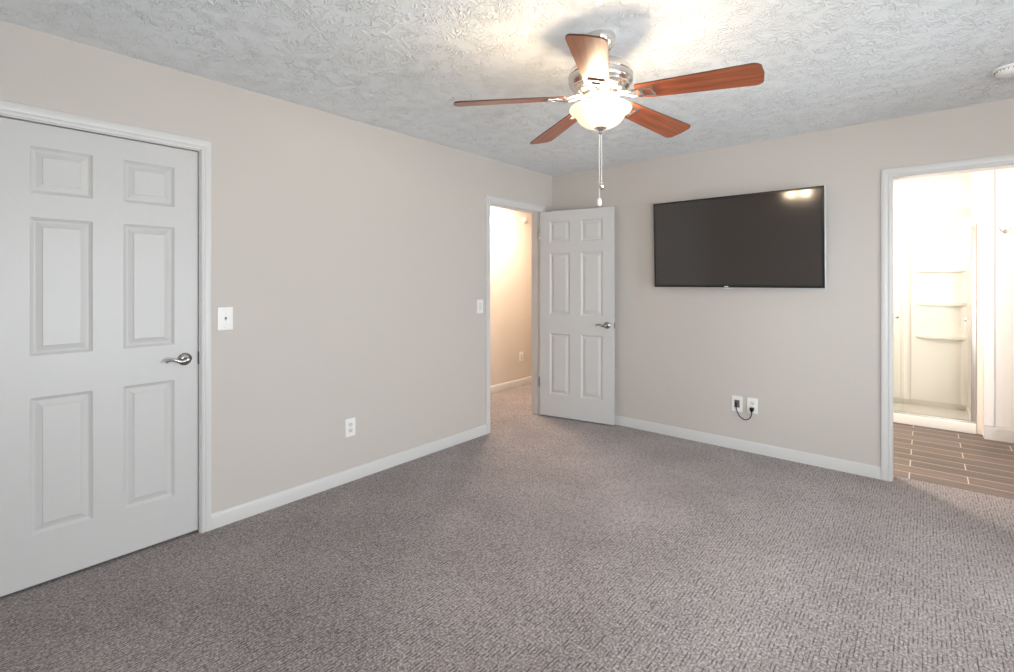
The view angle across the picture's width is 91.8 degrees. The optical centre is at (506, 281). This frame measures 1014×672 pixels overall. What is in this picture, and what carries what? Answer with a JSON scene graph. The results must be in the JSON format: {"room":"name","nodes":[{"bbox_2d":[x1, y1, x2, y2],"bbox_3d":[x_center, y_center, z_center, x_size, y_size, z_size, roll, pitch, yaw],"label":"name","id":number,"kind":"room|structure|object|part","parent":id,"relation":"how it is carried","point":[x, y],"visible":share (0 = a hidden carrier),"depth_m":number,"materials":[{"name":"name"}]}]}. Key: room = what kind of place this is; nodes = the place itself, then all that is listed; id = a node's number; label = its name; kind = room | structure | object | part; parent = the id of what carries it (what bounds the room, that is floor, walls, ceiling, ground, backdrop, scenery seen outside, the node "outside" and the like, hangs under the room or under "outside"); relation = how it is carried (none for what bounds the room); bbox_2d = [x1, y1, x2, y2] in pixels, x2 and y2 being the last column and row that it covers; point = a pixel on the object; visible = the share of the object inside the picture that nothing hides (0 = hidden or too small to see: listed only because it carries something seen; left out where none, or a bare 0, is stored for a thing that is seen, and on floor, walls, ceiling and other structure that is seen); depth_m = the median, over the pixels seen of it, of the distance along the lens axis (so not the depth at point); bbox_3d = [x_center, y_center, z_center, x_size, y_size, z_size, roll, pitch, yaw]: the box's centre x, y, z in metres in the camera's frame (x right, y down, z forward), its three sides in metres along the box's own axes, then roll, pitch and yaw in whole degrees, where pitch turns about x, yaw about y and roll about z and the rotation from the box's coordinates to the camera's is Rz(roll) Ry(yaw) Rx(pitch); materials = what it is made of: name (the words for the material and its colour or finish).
{"room":"empty bedroom","nodes":[
{"label":"empty bedroom","id":0,"kind":"room"},
{"bbox_2d":[0,20,551,513],"bbox_3d":[-0.357,0.124,4.228,0.115,2.440,7.215,0,0,40],"label":"wall","id":1,"kind":"structure","parent":0,"point":[348,255],"depth_m":3.11,"materials":[{"name":"grey paint"}]},
{"bbox_2d":[0,117,197,596],"bbox_3d":[-1.913,0.318,2.358,0.146,2.024,0.762,0,0,40],"label":"door","id":2,"kind":"structure","parent":1,"relation":"in","point":[99,233],"depth_m":2.30,"materials":[{"name":"grey paint"}]},
{"bbox_3d":[-1.699,0.408,2.534,0.047,0.029,0.111,0,0,40],"label":"handle","id":3,"kind":"part","parent":2,"relation":"part of","materials":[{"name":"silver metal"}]},
{"bbox_2d":[0,100,210,532],"bbox_3d":[-1.934,0.292,2.373,0.144,2.104,0.872,0,0,40],"label":"trim","id":4,"kind":"structure","parent":1,"relation":"attached to","point":[11,110],"depth_m":2.63,"materials":[{"name":"white paint"}]},
{"bbox_2d":[217,307,232,329],"bbox_3d":[-1.556,0.205,2.718,0.015,0.126,0.078,0,0,40],"label":"light switch","id":5,"kind":"object","parent":1,"relation":"attached to","point":[224,314],"visible":1,"depth_m":2.71,"materials":[{"name":"white plastic"}]},
{"bbox_2d":[211,425,485,529],"bbox_3d":[-1.048,1.302,3.316,0.013,0.083,4.700,0,0,40],"label":"baseboard","id":6,"kind":"structure","parent":1,"relation":"attached to","point":[221,518],"depth_m":3.20,"materials":[{"name":"white paint"}]},
{"bbox_2d":[345,417,354,437],"bbox_3d":[-1.055,0.982,3.312,0.009,0.120,0.076,0,0,40],"label":"wall outlet","id":7,"kind":"object","parent":1,"relation":"attached to","point":[349,423],"visible":1,"depth_m":3.30,"materials":[{"name":"white plastic"}]},
{"bbox_2d":[477,299,482,312],"bbox_3d":[-0.233,0.216,4.277,0.010,0.118,0.074,0,0,40],"label":"light switch","id":8,"kind":"object","parent":1,"relation":"attached to","point":[479,302],"visible":1,"depth_m":4.27,"materials":[{"name":"white plastic"}]},
{"bbox_2d":[485,195,545,433],"bbox_3d":[0.052,0.292,4.709,0.144,2.104,0.886,0,0,40],"label":"trim","id":9,"kind":"structure","parent":1,"relation":"attached to","point":[535,210],"depth_m":4.91,"materials":[{"name":"white paint"}]},
{"bbox_2d":[539,207,614,424],"bbox_3d":[0.661,0.318,4.748,0.770,2.024,0.135,0,0,30],"label":"door","id":10,"kind":"structure","parent":1,"relation":"in","point":[577,376],"depth_m":4.73,"materials":[{"name":"grey paint"}]},
{"bbox_2d":[0,383,1013,671],"bbox_3d":[1.022,1.394,3.318,5.565,0.100,7.615,0,0,40],"label":"floor","id":11,"kind":"structure","parent":0,"point":[535,542],"depth_m":2.27,"materials":[{"name":"carpet"}]},
{"bbox_2d":[893,402,975,433],"bbox_3d":[3.957,1.300,5.014,1.156,0.088,0.843,0,0,40],"label":"shower pan","id":12,"kind":"object","parent":11,"relation":"on","point":[964,427],"visible":0.34,"depth_m":4.66,"materials":[{"name":"white plastic"}]},
{"bbox_2d":[893,217,975,423],"bbox_3d":[3.710,0.344,4.724,1.156,1.825,0.070,0,0,40],"label":"shower door","id":13,"kind":"structure","parent":12,"relation":"on","point":[970,221],"depth_m":4.35,"materials":[{"name":"white metal"}]},
{"bbox_2d":[0,0,1013,180],"bbox_3d":[1.022,-1.156,3.318,5.565,0.120,7.615,0,0,40],"label":"ceiling","id":14,"kind":"structure","parent":0,"point":[400,66],"depth_m":2.37,"materials":[{"name":"white paint"}]},
{"bbox_2d":[454,29,764,205],"bbox_3d":[0.452,-0.717,2.197,1.243,0.758,1.254,0,0,40],"label":"ceiling fan","id":15,"kind":"object","parent":14,"relation":"hanging from","point":[598,78],"visible":1,"depth_m":2.10,"materials":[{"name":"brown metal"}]},
{"bbox_3d":[0.009,-0.798,2.178,0.490,0.006,0.142,-4,13,-3],"label":"blade","id":16,"kind":"part","parent":15,"relation":"part of","materials":[{"name":"brown wood"}]},
{"bbox_3d":[0.270,-0.803,2.583,0.142,0.006,0.490,-13,2,-21],"label":"blade","id":17,"kind":"part","parent":15,"relation":"part of","materials":[{"name":"brown wood"}]},
{"bbox_3d":[0.312,-0.801,1.805,0.142,0.006,0.490,13,7,14],"label":"blade","id":18,"kind":"part","parent":15,"relation":"part of","materials":[{"name":"brown wood"}]},
{"bbox_3d":[0.413,-0.518,2.200,0.004,0.296,0.004,0,0,18],"label":"pull chain","id":19,"kind":"part","parent":15,"relation":"part of","materials":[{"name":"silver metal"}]},
{"bbox_3d":[0.413,-0.356,2.200,0.022,0.036,0.022,0,0,40],"label":"chain pull","id":20,"kind":"part","parent":15,"relation":"part of","materials":[{"name":"white plastic"}]},
{"bbox_3d":[0.418,-0.732,2.200,0.276,0.093,0.276,0,0,40],"label":"lamp shade","id":21,"kind":"part","parent":15,"relation":"part of","materials":[{"name":"white glass"}]},
{"bbox_3d":[0.423,-0.554,2.200,0.004,0.223,0.004,0,0,-27],"label":"pull chain","id":22,"kind":"part","parent":15,"relation":"part of","materials":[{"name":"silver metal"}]},
{"bbox_3d":[0.423,-0.427,2.200,0.027,0.039,0.027,0,0,40],"label":"chain pull","id":23,"kind":"part","parent":15,"relation":"part of","materials":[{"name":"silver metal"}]},
{"bbox_3d":[0.736,-0.803,2.459,0.490,0.006,0.142,4,-15,-39],"label":"blade","id":24,"kind":"part","parent":15,"relation":"part of","materials":[{"name":"brown wood"}]},
{"bbox_3d":[0.761,-0.799,1.978,0.490,0.006,0.142,5,-10,33],"label":"blade","id":25,"kind":"part","parent":15,"relation":"part of","materials":[{"name":"brown wood"}]},
{"bbox_2d":[992,63,1013,78],"bbox_3d":[2.588,-1.077,2.521,0.146,0.039,0.146,0,0,40],"label":"smoke detector","id":26,"kind":"object","parent":14,"relation":"attached to","point":[1006,71],"visible":1,"depth_m":2.51,"materials":[{"name":"white plastic"}]},
{"bbox_2d":[490,206,531,385],"bbox_3d":[-0.080,0.124,5.445,1.040,2.440,5.230,0,0,40],"label":"wall","id":27,"kind":"structure","parent":0,"point":[510,237],"depth_m":6.22,"materials":[{"name":"beige paint"}]},
{"bbox_2d":[490,376,531,392],"bbox_3d":[-0.384,1.302,5.704,0.013,0.083,5.000,0,0,40],"label":"baseboard","id":28,"kind":"structure","parent":27,"relation":"attached to","point":[495,388],"depth_m":6.20,"materials":[{"name":"white paint"}]},
{"bbox_2d":[519,352,522,360],"bbox_3d":[0.188,0.972,6.379,0.009,0.120,0.076,0,0,40],"label":"wall outlet","id":29,"kind":"object","parent":27,"relation":"attached to","point":[520,353],"visible":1,"depth_m":6.37,"materials":[{"name":"white plastic"}]},
{"bbox_2d":[552,98,1013,466],"bbox_3d":[2.125,0.124,3.778,4.250,2.440,0.115,0,0,40],"label":"wall","id":30,"kind":"structure","parent":0,"point":[810,359],"depth_m":3.75,"materials":[{"name":"grey paint"}]},
{"bbox_2d":[732,395,741,411],"bbox_3d":[1.841,0.978,3.936,0.078,0.122,0.012,0,0,40],"label":"cable wall plate","id":31,"kind":"object","parent":30,"relation":"attached to","point":[736,400],"visible":1,"depth_m":3.94,"materials":[{"name":"white plastic"}]},
{"bbox_2d":[735,405,753,419],"bbox_3d":[1.877,1.034,3.887,0.139,0.120,0.026,0,0,42],"label":"power cord","id":32,"kind":"object","parent":31,"relation":"attached to","point":[751,408],"visible":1,"depth_m":3.86,"materials":[{"name":"black plastic"}]},
{"bbox_2d":[653,185,826,288],"bbox_3d":[1.785,-0.309,3.899,1.268,0.737,0.131,0,0,41],"label":"television","id":33,"kind":"object","parent":30,"relation":"attached to","point":[776,239],"visible":1,"depth_m":3.79,"materials":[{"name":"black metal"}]},
{"bbox_2d":[615,415,880,479],"bbox_3d":[2.088,1.302,3.725,4.237,0.083,0.013,0,0,40],"label":"baseboard","id":34,"kind":"structure","parent":30,"relation":"attached to","point":[857,468],"depth_m":3.83,"materials":[{"name":"white paint"}]},
{"bbox_2d":[747,397,757,413],"bbox_3d":[1.929,0.976,3.863,0.076,0.120,0.009,0,0,40],"label":"wall outlet","id":35,"kind":"object","parent":30,"relation":"attached to","point":[751,402],"visible":1,"depth_m":3.86,"materials":[{"name":"white plastic"}]},
{"bbox_2d":[881,154,1013,481],"bbox_3d":[2.920,0.292,3.102,0.886,2.104,0.144,0,0,40],"label":"trim","id":36,"kind":"structure","parent":30,"relation":"attached to","point":[1003,161],"depth_m":3.31,"materials":[{"name":"white paint"}]},
{"bbox_2d":[893,171,983,436],"bbox_3d":[3.692,0.124,4.231,2.450,2.440,2.605,0,0,40],"label":"wall","id":37,"kind":"structure","parent":0,"point":[959,195],"depth_m":5.04,"materials":[{"name":"white paint"}]},
{"bbox_2d":[893,214,975,413],"bbox_3d":[3.996,0.324,5.060,1.156,1.860,0.802,0,0,40],"label":"shower surround","id":38,"kind":"object","parent":37,"relation":"attached to","point":[932,267],"visible":0.62,"depth_m":5.13,"materials":[{"name":"white plastic"}]},
{"bbox_2d":[915,334,965,339],"bbox_3d":[4.462,0.572,5.057,0.405,0.026,0.112,0,0,40],"label":"corner shelf","id":39,"kind":"object","parent":38,"relation":"attached to","point":[917,336],"depth_m":5.06,"materials":[{"name":"white plastic"}]},
{"bbox_2d":[915,302,965,305],"bbox_3d":[4.462,0.230,5.057,0.405,0.026,0.112,0,0,40],"label":"corner shelf","id":40,"kind":"object","parent":38,"relation":"attached to","point":[916,303],"depth_m":5.06,"materials":[{"name":"white plastic"}]},
{"bbox_2d":[915,269,965,271],"bbox_3d":[4.462,-0.113,5.057,0.405,0.026,0.112,0,0,40],"label":"corner shelf","id":41,"kind":"object","parent":38,"relation":"attached to","point":[916,270],"depth_m":5.02,"materials":[{"name":"white plastic"}]},
{"bbox_2d":[984,170,993,425],"bbox_3d":[4.103,0.064,4.183,0.062,2.320,0.015,0,0,40],"label":"trim","id":42,"kind":"structure","parent":37,"relation":"attached to","point":[988,175],"depth_m":4.18,"materials":[{"name":"white wood"}]},
{"bbox_2d":[984,425,1013,442],"bbox_3d":[4.427,1.282,3.908,0.912,0.123,0.014,0,0,40],"label":"baseboard","id":43,"kind":"structure","parent":37,"relation":"attached to","point":[1002,434],"depth_m":4.14,"materials":[{"name":"white paint"}]},
{"bbox_2d":[994,168,1013,428],"bbox_3d":[4.453,0.064,3.891,0.850,2.320,0.007,0,0,40],"label":"panel","id":44,"kind":"object","parent":37,"relation":"attached to","point":[1003,178],"visible":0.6,"depth_m":4.12,"materials":[{"name":"white paint"}]},
{"bbox_2d":[999,227,1010,232],"bbox_3d":[4.159,-0.427,4.106,0.078,0.046,0.046,0,0,40],"label":"robe hook","id":45,"kind":"object","parent":44,"relation":"attached to","point":[1004,230],"visible":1,"depth_m":4.11,"materials":[{"name":"silver metal"}]}
]}

